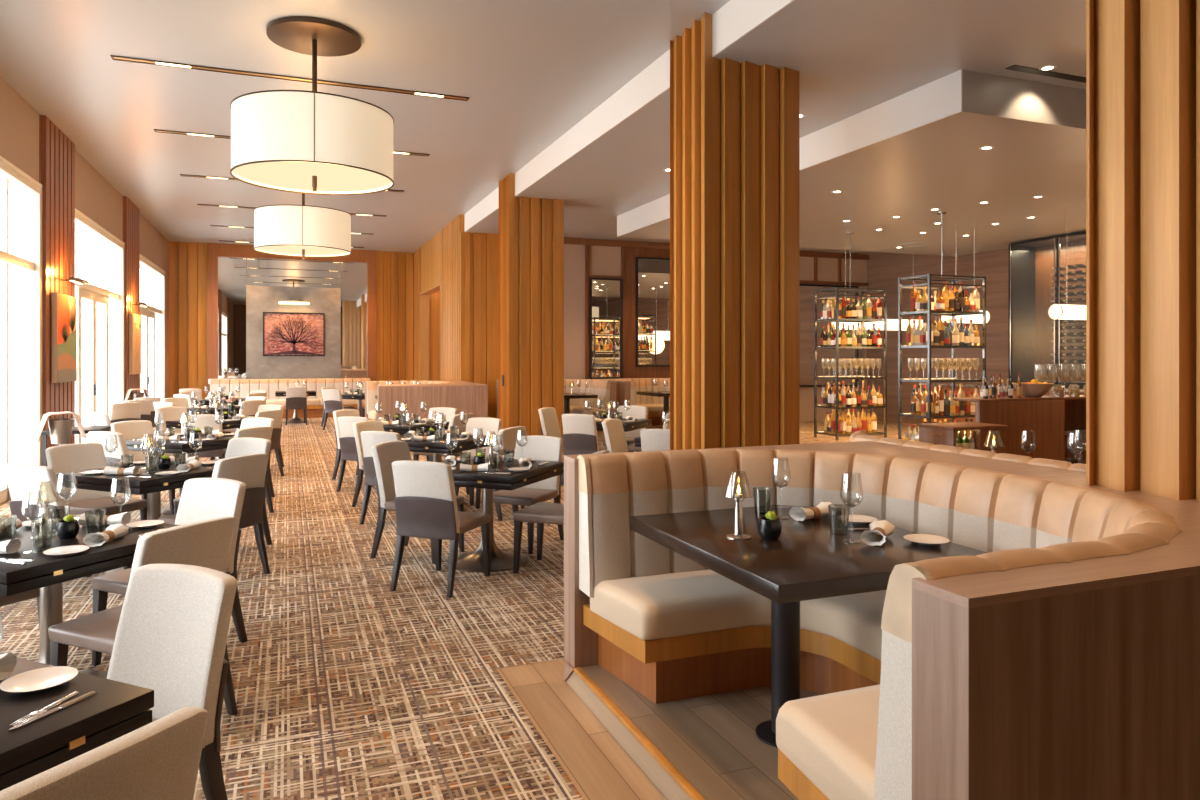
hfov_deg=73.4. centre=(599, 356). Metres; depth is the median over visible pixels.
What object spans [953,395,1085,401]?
countertop
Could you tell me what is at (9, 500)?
floor
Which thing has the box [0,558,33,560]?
fork
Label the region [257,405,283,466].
dining chair
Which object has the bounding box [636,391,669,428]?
table
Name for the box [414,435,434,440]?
napkin
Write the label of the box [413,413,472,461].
dining chair
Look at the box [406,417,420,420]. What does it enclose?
napkin
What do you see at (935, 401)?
liquor bottle
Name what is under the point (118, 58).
ceiling light slot
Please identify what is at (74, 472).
bowl
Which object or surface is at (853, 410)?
liquor bottle
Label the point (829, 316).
liquor bottle
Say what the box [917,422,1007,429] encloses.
countertop
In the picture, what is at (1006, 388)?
bottle
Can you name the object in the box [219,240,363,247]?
ceiling light slot
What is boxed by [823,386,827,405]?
liquor bottle
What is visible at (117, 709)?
dining table
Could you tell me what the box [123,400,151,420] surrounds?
dining chair
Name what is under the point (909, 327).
liquor bottle
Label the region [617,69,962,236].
ceiling beam
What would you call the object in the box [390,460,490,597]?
dining chair
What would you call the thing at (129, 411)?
dining chair
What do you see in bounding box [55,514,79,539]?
plant pot
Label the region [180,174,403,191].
ceiling light slot
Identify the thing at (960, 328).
liquor bottle
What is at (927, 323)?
liquor bottle
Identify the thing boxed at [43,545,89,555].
plate
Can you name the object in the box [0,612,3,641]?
wine glass
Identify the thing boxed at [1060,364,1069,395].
glass
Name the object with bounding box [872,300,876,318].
liquor bottle
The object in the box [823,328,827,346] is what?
liquor bottle
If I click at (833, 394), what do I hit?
liquor bottle
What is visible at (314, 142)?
drum pendant
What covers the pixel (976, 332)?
liquor bottle
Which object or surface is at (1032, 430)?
wine glass
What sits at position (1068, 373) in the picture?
wine bottle
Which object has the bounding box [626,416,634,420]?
napkin
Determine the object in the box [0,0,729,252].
ceiling
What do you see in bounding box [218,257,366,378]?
mirror
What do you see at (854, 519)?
plate
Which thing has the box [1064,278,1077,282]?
wine bottle
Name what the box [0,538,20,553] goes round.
napkin
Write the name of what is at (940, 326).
liquor bottle
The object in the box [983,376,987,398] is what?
bottle
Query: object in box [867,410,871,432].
liquor bottle
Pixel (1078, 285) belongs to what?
wine bottle
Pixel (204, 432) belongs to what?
napkin
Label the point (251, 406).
dining chair
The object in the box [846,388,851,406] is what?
liquor bottle
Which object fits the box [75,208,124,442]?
window
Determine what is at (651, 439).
dining chair
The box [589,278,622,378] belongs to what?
mirror panel
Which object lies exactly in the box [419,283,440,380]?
trim
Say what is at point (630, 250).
wall trim
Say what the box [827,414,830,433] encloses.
liquor bottle
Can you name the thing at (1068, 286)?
wine bottle
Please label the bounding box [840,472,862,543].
wine glass
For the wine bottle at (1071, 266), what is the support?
in the wine cabinet at (1031, 262)
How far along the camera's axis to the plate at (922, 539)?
3.15 m
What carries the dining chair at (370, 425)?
on the floor at (347, 686)
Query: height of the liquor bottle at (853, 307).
0.354 m
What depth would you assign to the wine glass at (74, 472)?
4.04 m
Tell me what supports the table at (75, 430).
on the floor at (347, 686)
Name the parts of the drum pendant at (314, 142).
lamp shade, rod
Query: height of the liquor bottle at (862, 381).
0.443 m
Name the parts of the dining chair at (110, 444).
backrest, leg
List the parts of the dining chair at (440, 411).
backrest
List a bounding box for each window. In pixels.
[0,155,41,503]
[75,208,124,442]
[140,254,164,401]
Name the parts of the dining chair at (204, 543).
leg, seat, backrest, leg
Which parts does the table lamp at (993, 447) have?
stem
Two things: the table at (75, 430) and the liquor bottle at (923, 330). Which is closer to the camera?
the table at (75, 430)
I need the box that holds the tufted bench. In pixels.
[850,430,1085,471]
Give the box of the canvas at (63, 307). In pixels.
[51,292,76,382]
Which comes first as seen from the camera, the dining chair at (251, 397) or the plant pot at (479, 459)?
the plant pot at (479, 459)
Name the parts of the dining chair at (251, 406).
seat, backrest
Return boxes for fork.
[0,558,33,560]
[9,691,78,725]
[834,528,869,529]
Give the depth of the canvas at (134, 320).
15.40 m
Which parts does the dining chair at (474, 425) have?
leg, backrest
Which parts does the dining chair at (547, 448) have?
leg, seat, leg, backrest, leg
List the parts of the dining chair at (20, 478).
backrest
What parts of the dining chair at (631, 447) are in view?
seat, backrest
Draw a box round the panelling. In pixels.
[414,231,440,380]
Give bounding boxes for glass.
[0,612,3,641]
[21,490,45,553]
[56,472,76,514]
[110,478,130,532]
[141,437,154,474]
[771,457,790,518]
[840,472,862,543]
[1020,430,1035,451]
[1048,364,1057,394]
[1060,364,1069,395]
[1067,432,1082,454]
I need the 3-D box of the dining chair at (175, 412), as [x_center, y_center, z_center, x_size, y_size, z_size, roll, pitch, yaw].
[-5.785,1.150,11.228,0.629,0.900,0.472,0,0,22]
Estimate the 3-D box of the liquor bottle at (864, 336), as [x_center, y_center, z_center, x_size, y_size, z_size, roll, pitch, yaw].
[4.701,-0.353,14.349,0.099,0.346,0.099,0,0,-31]
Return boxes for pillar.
[499,173,563,452]
[670,12,799,449]
[1086,0,1199,500]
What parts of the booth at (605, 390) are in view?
backrest, panel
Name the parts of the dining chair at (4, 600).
seat, leg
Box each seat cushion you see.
[266,399,319,405]
[320,399,364,404]
[368,410,377,419]
[572,407,605,416]
[590,569,770,639]
[635,404,669,411]
[776,684,879,799]
[800,590,886,660]
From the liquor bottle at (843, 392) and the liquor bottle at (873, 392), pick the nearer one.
the liquor bottle at (843, 392)
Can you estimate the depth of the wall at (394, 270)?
22.97 m
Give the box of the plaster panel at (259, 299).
[246,285,340,378]
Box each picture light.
[60,277,82,283]
[279,300,308,303]
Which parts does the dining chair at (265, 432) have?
backrest, leg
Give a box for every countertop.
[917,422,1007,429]
[919,382,1084,391]
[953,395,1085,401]
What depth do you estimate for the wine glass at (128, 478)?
3.87 m
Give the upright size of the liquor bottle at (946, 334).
0.344 m
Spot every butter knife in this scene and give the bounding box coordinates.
[0,560,26,563]
[9,691,96,729]
[768,506,811,507]
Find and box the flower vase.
[222,396,236,417]
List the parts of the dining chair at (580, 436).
leg, backrest, seat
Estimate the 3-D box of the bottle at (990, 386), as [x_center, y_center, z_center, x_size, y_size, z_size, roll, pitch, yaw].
[3.915,0.297,8.046,0.046,0.225,0.046,0,0,-21]
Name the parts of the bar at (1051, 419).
panel, panel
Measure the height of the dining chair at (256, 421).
0.900 m
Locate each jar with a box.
[1054,385,1063,396]
[1070,385,1079,396]
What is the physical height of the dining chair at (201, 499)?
0.900 m
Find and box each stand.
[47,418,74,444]
[130,392,143,399]
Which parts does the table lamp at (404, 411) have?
stem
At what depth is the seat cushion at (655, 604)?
3.50 m
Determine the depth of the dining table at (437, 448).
8.10 m
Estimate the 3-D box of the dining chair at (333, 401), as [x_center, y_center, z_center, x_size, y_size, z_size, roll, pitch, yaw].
[-5.757,1.150,17.811,0.472,0.900,0.629,0,0,22]
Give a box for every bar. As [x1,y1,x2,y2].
[919,382,1084,423]
[953,395,1085,463]
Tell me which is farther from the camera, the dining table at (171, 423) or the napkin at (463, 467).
the dining table at (171, 423)
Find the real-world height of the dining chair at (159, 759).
0.900 m
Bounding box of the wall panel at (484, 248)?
[460,232,498,417]
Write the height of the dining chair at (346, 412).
0.900 m
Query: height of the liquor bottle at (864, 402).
0.339 m
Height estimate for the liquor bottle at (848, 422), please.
0.336 m
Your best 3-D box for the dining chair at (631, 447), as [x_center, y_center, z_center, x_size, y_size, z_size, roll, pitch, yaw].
[0.703,1.150,10.508,0.629,0.900,0.472,0,0,22]
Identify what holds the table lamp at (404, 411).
on the dining table at (423, 428)
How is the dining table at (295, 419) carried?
on the floor at (347, 686)
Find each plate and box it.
[0,666,77,692]
[22,519,57,526]
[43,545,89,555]
[80,470,103,474]
[126,520,163,527]
[133,461,152,464]
[138,438,154,440]
[155,471,180,475]
[193,439,209,441]
[201,461,215,464]
[450,458,468,461]
[508,467,529,471]
[837,515,877,523]
[904,534,949,545]
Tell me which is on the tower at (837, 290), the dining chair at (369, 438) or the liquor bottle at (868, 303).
the liquor bottle at (868, 303)
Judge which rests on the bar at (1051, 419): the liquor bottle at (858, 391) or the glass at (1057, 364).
the glass at (1057, 364)
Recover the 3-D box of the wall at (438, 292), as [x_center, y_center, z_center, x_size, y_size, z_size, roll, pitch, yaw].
[-8.099,-0.700,22.279,7.350,4.600,0.200,0,0,-21]
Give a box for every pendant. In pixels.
[230,16,393,194]
[254,194,350,258]
[831,245,926,329]
[941,310,990,322]
[1048,304,1085,319]
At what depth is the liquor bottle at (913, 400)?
12.39 m
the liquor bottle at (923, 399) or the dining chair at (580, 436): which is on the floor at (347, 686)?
the dining chair at (580, 436)
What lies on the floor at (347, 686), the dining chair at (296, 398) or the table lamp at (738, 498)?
the dining chair at (296, 398)
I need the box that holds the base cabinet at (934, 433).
[917,422,1007,452]
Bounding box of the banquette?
[210,378,370,418]
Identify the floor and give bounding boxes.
[0,417,917,799]
[0,499,11,506]
[497,659,666,799]
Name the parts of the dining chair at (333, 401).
leg, backrest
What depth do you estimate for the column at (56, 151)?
10.41 m
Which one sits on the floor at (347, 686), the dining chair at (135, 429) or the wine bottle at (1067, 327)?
the dining chair at (135, 429)
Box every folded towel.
[34,411,87,441]
[124,388,149,400]
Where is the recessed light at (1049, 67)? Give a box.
[1039,65,1056,70]
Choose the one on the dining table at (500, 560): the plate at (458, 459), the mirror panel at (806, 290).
the plate at (458, 459)
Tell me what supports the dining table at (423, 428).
on the floor at (347, 686)
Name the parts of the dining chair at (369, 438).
leg, backrest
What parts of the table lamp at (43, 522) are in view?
stem, lamp shade, lamp shade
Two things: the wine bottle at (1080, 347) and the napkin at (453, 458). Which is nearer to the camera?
the napkin at (453, 458)
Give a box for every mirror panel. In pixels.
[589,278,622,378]
[636,257,669,366]
[800,284,858,386]
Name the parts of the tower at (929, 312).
post, post, shelf rail, shelf rail, suspension rod, rail, shelf rail, shelf rail, cross rail, post, post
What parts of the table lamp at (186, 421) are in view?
stem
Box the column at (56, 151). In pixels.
[39,114,74,465]
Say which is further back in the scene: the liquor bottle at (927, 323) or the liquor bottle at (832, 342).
the liquor bottle at (832, 342)
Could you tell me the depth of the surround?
21.48 m
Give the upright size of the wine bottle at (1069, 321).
0.074 m
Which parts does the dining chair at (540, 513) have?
leg, seat, leg, backrest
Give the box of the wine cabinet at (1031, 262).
[1009,232,1085,384]
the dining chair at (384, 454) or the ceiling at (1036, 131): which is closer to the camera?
the dining chair at (384, 454)
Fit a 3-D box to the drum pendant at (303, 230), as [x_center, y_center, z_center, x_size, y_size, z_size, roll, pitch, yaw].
[-4.643,-2.270,12.604,1.434,1.460,1.434,0,0,-21]
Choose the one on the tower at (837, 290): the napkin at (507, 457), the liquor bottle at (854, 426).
the liquor bottle at (854, 426)
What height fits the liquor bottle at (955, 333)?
0.385 m
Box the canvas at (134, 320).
[129,314,140,373]
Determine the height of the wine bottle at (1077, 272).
0.074 m
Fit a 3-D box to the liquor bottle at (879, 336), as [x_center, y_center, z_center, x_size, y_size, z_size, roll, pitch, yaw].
[5.012,-0.353,14.470,0.099,0.345,0.099,0,0,42]
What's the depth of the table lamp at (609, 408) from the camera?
10.81 m
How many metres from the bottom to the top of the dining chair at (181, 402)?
0.900 m
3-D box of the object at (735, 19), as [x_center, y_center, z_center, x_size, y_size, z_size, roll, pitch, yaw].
[0.781,-2.815,7.600,0.015,0.370,20.000,0,0,-21]
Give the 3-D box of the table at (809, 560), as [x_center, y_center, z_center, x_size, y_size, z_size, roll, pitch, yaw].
[0.801,1.098,3.278,0.970,0.750,1.190,0,0,-21]
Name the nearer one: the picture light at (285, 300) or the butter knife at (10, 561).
the butter knife at (10, 561)
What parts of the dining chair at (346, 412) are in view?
leg, backrest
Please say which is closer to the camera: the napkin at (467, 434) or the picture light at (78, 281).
the napkin at (467, 434)
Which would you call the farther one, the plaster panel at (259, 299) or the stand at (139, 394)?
the plaster panel at (259, 299)
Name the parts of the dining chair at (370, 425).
leg, backrest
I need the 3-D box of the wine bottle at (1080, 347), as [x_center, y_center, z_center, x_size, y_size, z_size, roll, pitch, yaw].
[8.796,-0.170,14.740,0.300,0.074,0.072,0,0,-21]
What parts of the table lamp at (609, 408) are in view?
stem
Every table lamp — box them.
[29,482,57,539]
[140,434,157,469]
[180,414,191,437]
[400,402,408,422]
[435,414,445,437]
[484,431,498,465]
[605,404,613,417]
[724,471,752,539]
[984,431,1003,452]
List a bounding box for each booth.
[365,381,487,420]
[497,379,615,437]
[564,441,1199,799]
[597,378,669,428]
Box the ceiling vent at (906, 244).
[900,243,930,246]
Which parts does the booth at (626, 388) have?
panel, backrest, seat rail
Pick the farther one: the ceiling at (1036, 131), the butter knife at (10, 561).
the ceiling at (1036, 131)
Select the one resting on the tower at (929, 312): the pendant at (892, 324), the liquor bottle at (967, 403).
the liquor bottle at (967, 403)
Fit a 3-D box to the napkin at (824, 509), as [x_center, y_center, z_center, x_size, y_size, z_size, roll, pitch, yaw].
[0.954,0.695,3.610,0.205,0.070,0.102,0,0,-36]
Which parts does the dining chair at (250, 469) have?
seat, backrest, leg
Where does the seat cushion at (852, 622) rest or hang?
on the booth at (1060, 660)
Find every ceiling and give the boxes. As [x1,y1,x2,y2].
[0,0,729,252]
[466,0,1085,253]
[619,70,1085,256]
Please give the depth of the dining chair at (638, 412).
11.54 m
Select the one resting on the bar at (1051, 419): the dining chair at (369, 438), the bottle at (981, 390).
the bottle at (981, 390)
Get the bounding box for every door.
[80,288,107,442]
[140,308,154,396]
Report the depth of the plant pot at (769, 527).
3.17 m
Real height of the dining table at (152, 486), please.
0.750 m
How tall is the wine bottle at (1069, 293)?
0.074 m
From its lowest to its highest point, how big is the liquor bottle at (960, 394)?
0.481 m
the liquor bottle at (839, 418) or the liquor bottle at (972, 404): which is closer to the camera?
the liquor bottle at (972, 404)
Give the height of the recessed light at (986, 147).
0.004 m
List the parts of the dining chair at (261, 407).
backrest, leg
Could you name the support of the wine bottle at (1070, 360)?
in the wine cabinet at (1031, 262)
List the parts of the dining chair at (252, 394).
backrest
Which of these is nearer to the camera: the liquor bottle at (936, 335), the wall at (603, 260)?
the liquor bottle at (936, 335)
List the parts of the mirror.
mirror trim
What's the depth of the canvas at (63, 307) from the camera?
10.50 m
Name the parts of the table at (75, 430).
leg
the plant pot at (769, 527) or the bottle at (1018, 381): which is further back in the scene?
the bottle at (1018, 381)
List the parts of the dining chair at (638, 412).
seat, backrest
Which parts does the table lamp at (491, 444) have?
stem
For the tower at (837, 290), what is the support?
hanging from the ceiling at (1036, 131)
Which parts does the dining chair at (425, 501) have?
leg, backrest, leg, leg, seat, leg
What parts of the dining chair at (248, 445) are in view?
leg, seat, backrest, leg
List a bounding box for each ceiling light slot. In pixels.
[110,55,468,100]
[154,129,429,156]
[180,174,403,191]
[197,204,385,216]
[210,225,372,234]
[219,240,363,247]
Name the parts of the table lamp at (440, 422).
stem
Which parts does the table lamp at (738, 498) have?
stem, lamp shade, lamp shade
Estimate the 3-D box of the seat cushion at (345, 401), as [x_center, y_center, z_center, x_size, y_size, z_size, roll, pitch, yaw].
[-6.833,1.195,21.667,1.329,0.150,0.560,0,0,-21]
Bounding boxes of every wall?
[0,76,168,463]
[123,196,139,400]
[169,241,206,398]
[376,251,412,380]
[413,253,439,380]
[441,214,469,381]
[564,244,866,421]
[867,248,1085,424]
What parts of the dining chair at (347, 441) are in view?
leg, backrest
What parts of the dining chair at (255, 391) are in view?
backrest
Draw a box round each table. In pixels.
[0,514,178,678]
[0,653,153,790]
[41,426,110,465]
[56,460,213,573]
[125,433,234,514]
[166,418,241,459]
[187,406,239,414]
[193,398,245,433]
[275,391,315,422]
[342,393,364,416]
[383,421,449,435]
[400,433,496,510]
[441,456,563,571]
[562,417,651,445]
[564,393,597,413]
[630,505,987,747]
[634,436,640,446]
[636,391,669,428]
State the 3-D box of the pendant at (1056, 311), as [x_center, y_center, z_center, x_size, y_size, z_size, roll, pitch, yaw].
[7.697,-1.403,12.434,1.840,1.683,0.236,0,0,-21]
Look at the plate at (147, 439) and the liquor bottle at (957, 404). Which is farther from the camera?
the liquor bottle at (957, 404)
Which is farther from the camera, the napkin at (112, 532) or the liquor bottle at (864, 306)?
the liquor bottle at (864, 306)
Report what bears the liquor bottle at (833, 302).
on the tower at (837, 290)
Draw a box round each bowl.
[21,490,45,520]
[56,472,76,499]
[110,478,130,505]
[771,457,790,487]
[840,472,862,506]
[1013,382,1053,396]
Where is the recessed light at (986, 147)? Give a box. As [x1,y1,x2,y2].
[979,146,993,149]
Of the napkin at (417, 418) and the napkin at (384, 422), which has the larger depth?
the napkin at (417, 418)
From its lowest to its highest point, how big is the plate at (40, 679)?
0.016 m
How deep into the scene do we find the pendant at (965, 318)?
13.86 m
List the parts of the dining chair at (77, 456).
backrest, seat, leg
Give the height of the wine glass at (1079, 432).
0.268 m
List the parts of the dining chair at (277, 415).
backrest, leg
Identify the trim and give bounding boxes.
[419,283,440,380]
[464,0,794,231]
[564,237,868,378]
[1005,65,1085,82]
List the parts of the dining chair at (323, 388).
leg, backrest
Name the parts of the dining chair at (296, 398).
backrest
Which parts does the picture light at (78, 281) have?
lamp shade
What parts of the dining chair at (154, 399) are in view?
backrest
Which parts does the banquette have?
backrest, seat rail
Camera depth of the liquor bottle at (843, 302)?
14.16 m
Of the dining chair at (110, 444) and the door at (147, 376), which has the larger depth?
the door at (147, 376)
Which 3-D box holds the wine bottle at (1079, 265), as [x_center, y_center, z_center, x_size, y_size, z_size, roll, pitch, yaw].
[8.796,-1.670,14.740,0.300,0.074,0.072,0,0,-21]
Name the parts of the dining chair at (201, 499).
leg, seat, backrest, leg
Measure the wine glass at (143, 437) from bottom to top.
0.268 m
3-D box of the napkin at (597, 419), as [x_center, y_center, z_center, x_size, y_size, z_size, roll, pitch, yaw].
[0.036,0.822,10.470,0.205,0.070,0.102,0,0,-5]
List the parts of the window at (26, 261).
rail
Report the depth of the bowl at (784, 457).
3.61 m
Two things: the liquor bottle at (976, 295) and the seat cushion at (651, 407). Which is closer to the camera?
the liquor bottle at (976, 295)
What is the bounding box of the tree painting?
[263,312,324,355]
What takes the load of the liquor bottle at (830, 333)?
on the tower at (837, 290)
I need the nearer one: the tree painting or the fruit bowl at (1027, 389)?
the fruit bowl at (1027, 389)
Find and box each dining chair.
[0,588,39,630]
[0,706,208,799]
[3,464,131,576]
[45,443,146,519]
[48,516,237,714]
[88,431,174,514]
[91,412,110,431]
[91,478,247,665]
[107,564,236,799]
[109,402,141,423]
[111,420,182,497]
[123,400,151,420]
[134,397,160,433]
[153,402,176,456]
[157,406,214,459]
[158,453,269,573]
[163,398,188,407]
[173,394,192,406]
[173,437,271,544]
[179,388,201,397]
[180,391,201,405]
[181,414,225,458]
[203,417,274,496]
[223,396,266,433]
[223,400,264,431]
[225,410,283,475]
[226,393,265,433]
[229,390,266,432]
[234,426,273,512]
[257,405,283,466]
[285,387,306,425]
[321,387,353,425]
[323,389,356,429]
[332,409,359,479]
[336,416,371,491]
[352,420,383,506]
[359,431,400,523]
[362,406,364,416]
[370,441,464,563]
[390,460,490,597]
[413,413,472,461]
[426,407,456,461]
[442,417,501,505]
[455,426,525,520]
[493,435,563,553]
[513,450,608,573]
[538,407,562,446]
[561,414,605,485]
[602,419,628,452]
[603,405,646,451]
[627,412,669,451]
[640,429,669,450]
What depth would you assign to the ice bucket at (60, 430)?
8.52 m
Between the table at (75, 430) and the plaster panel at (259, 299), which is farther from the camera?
the plaster panel at (259, 299)
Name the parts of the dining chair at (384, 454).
leg, backrest, leg, seat, leg, leg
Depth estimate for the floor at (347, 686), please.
4.43 m
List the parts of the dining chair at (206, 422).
backrest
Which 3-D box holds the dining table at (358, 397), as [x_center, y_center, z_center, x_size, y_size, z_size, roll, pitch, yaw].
[-5.495,1.225,18.410,0.925,0.750,0.925,0,0,24]
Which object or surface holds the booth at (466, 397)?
on the floor at (347, 686)
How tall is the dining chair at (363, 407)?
0.900 m
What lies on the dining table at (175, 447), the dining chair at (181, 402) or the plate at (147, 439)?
the plate at (147, 439)
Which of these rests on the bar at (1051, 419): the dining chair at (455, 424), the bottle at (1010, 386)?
the bottle at (1010, 386)
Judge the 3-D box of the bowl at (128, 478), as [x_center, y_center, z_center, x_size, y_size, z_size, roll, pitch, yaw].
[-2.309,0.648,3.877,0.088,0.133,0.088,0,0,-21]
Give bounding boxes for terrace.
[9,395,98,463]
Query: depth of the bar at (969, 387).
16.10 m
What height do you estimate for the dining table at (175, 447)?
0.750 m
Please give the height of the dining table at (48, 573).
0.750 m
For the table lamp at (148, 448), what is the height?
0.262 m
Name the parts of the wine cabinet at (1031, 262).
panel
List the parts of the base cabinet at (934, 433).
panel, door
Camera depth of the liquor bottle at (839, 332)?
14.11 m
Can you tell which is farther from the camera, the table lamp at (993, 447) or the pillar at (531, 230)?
the pillar at (531, 230)
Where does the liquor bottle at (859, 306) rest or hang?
on the tower at (837, 290)
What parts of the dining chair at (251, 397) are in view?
backrest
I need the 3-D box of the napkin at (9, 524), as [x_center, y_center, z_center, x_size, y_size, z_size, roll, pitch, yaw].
[-2.872,0.822,3.843,0.102,0.070,0.205,0,0,-5]
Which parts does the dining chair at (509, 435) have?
leg, leg, leg, backrest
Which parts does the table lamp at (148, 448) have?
stem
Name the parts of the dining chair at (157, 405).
backrest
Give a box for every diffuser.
[233,162,391,191]
[257,245,348,254]
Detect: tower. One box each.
[814,232,886,440]
[898,212,985,438]
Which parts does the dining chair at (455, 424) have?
leg, seat, backrest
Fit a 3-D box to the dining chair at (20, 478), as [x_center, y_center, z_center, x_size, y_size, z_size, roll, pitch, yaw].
[-3.646,1.150,5.510,0.472,0.900,0.630,0,0,22]
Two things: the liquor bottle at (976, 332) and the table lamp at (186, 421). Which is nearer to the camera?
the table lamp at (186, 421)
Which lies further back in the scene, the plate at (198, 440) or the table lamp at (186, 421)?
the table lamp at (186, 421)
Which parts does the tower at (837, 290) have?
post, post, rail, suspension rod, shelf rail, shelf rail, shelf rail, shelf rail, shelf rail, cross rail, post, post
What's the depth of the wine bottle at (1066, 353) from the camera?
14.94 m
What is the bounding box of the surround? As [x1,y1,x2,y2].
[207,243,375,396]
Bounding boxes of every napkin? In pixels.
[0,518,21,535]
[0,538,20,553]
[0,653,16,679]
[78,512,130,525]
[83,523,128,546]
[103,466,139,474]
[106,458,132,467]
[155,431,173,436]
[155,435,180,440]
[169,456,198,463]
[176,460,200,471]
[193,405,207,408]
[201,429,220,434]
[207,432,223,439]
[233,415,245,419]
[381,420,398,424]
[404,431,415,437]
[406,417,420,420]
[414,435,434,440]
[419,418,428,423]
[442,429,458,434]
[443,455,456,465]
[459,432,469,438]
[460,463,487,471]
[487,453,511,460]
[519,457,531,467]
[595,418,610,421]
[607,414,619,418]
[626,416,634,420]
[789,502,836,520]
[860,520,894,545]
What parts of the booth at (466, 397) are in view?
backrest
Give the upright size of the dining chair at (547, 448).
0.900 m
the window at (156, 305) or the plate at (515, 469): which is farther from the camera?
the window at (156, 305)
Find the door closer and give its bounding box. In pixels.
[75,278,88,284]
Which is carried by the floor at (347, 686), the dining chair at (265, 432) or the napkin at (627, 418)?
the dining chair at (265, 432)
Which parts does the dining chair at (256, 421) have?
backrest, leg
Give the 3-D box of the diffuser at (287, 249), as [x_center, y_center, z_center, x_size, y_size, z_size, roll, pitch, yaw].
[-4.643,-1.685,12.604,1.400,0.001,1.400,0,0,-21]
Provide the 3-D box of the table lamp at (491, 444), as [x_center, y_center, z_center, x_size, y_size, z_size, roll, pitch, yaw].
[-0.856,0.719,6.341,0.116,0.262,0.116,0,0,-21]
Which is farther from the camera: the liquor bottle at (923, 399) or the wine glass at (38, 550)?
the liquor bottle at (923, 399)
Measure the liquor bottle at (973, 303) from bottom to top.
0.347 m
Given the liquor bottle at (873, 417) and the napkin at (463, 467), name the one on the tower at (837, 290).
the liquor bottle at (873, 417)
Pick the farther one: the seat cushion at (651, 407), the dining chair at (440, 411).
the seat cushion at (651, 407)
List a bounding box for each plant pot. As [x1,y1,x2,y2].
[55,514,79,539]
[157,455,170,468]
[192,428,201,437]
[221,412,228,419]
[392,415,399,421]
[426,428,435,435]
[473,453,484,464]
[600,413,606,418]
[758,511,781,540]
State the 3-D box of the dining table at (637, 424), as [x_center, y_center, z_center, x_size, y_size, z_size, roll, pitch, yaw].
[0.104,1.225,10.770,0.925,0.750,0.925,0,0,24]
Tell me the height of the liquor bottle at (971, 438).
0.173 m
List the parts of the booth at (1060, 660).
panel, seat rail, backrest, panel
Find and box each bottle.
[820,300,823,318]
[820,326,824,346]
[820,385,824,405]
[823,298,828,318]
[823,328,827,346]
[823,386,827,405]
[824,411,828,432]
[827,300,831,318]
[827,327,832,346]
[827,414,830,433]
[828,381,831,405]
[830,326,835,346]
[831,294,835,318]
[831,380,835,406]
[831,409,835,433]
[834,304,841,318]
[834,394,841,406]
[835,332,840,345]
[835,418,840,434]
[840,294,845,318]
[840,383,845,406]
[840,409,845,433]
[841,329,845,345]
[845,325,851,346]
[846,300,851,318]
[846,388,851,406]
[846,415,851,433]
[851,299,856,318]
[851,386,856,406]
[851,409,855,422]
[851,416,856,433]
[852,328,856,346]
[856,297,862,318]
[856,323,861,346]
[856,382,860,406]
[856,414,861,430]
[861,381,865,394]
[861,387,867,405]
[861,408,866,432]
[862,297,866,318]
[862,327,866,346]
[866,295,871,318]
[866,386,872,405]
[867,329,871,346]
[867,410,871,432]
[871,323,876,346]
[871,382,876,405]
[871,409,876,432]
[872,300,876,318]
[876,295,881,318]
[877,328,881,346]
[877,387,882,405]
[905,423,911,440]
[906,317,911,345]
[910,424,915,440]
[911,283,917,311]
[911,320,915,345]
[911,389,915,414]
[915,290,920,310]
[915,320,920,345]
[915,427,918,441]
[916,385,921,414]
[920,287,927,310]
[920,320,925,344]
[921,388,925,415]
[926,323,932,344]
[926,394,932,415]
[931,295,933,310]
[933,323,939,344]
[933,392,938,415]
[934,291,936,310]
[936,288,944,310]
[937,315,943,344]
[937,384,943,415]
[942,282,948,310]
[944,323,949,344]
[944,389,949,415]
[947,319,953,344]
[949,286,953,310]
[949,391,954,415]
[952,283,957,313]
[952,321,958,345]
[954,292,959,310]
[954,394,959,414]
[957,384,964,414]
[957,432,962,447]
[958,282,964,310]
[958,317,963,345]
[963,431,968,448]
[964,291,970,311]
[964,324,969,345]
[965,391,970,414]
[968,320,973,345]
[968,431,974,448]
[969,290,975,311]
[970,392,974,414]
[973,287,979,311]
[973,385,978,396]
[974,325,979,345]
[980,379,983,397]
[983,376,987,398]
[989,375,992,397]
[992,374,996,398]
[998,374,1001,397]
[999,379,1005,397]
[1005,379,1008,397]
[1008,376,1012,397]
[1017,374,1020,397]
[1062,272,1075,275]
[1062,299,1075,302]
[1062,326,1075,329]
[1062,353,1075,356]
[1063,285,1075,288]
[1064,265,1077,268]
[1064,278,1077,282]
[1064,292,1076,295]
[1064,320,1076,322]
[1064,332,1077,335]
[1064,346,1076,349]
[1064,359,1076,362]
[1064,373,1077,376]
[1072,271,1085,274]
[1072,284,1085,287]
[1072,325,1085,328]
[1072,339,1085,341]
[1072,353,1085,356]
[1074,264,1085,267]
[1074,277,1085,281]
[1074,291,1085,294]
[1074,332,1085,335]
[1074,346,1085,349]
[1074,359,1085,362]
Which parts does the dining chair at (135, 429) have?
backrest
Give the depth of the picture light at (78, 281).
10.64 m
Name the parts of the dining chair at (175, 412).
backrest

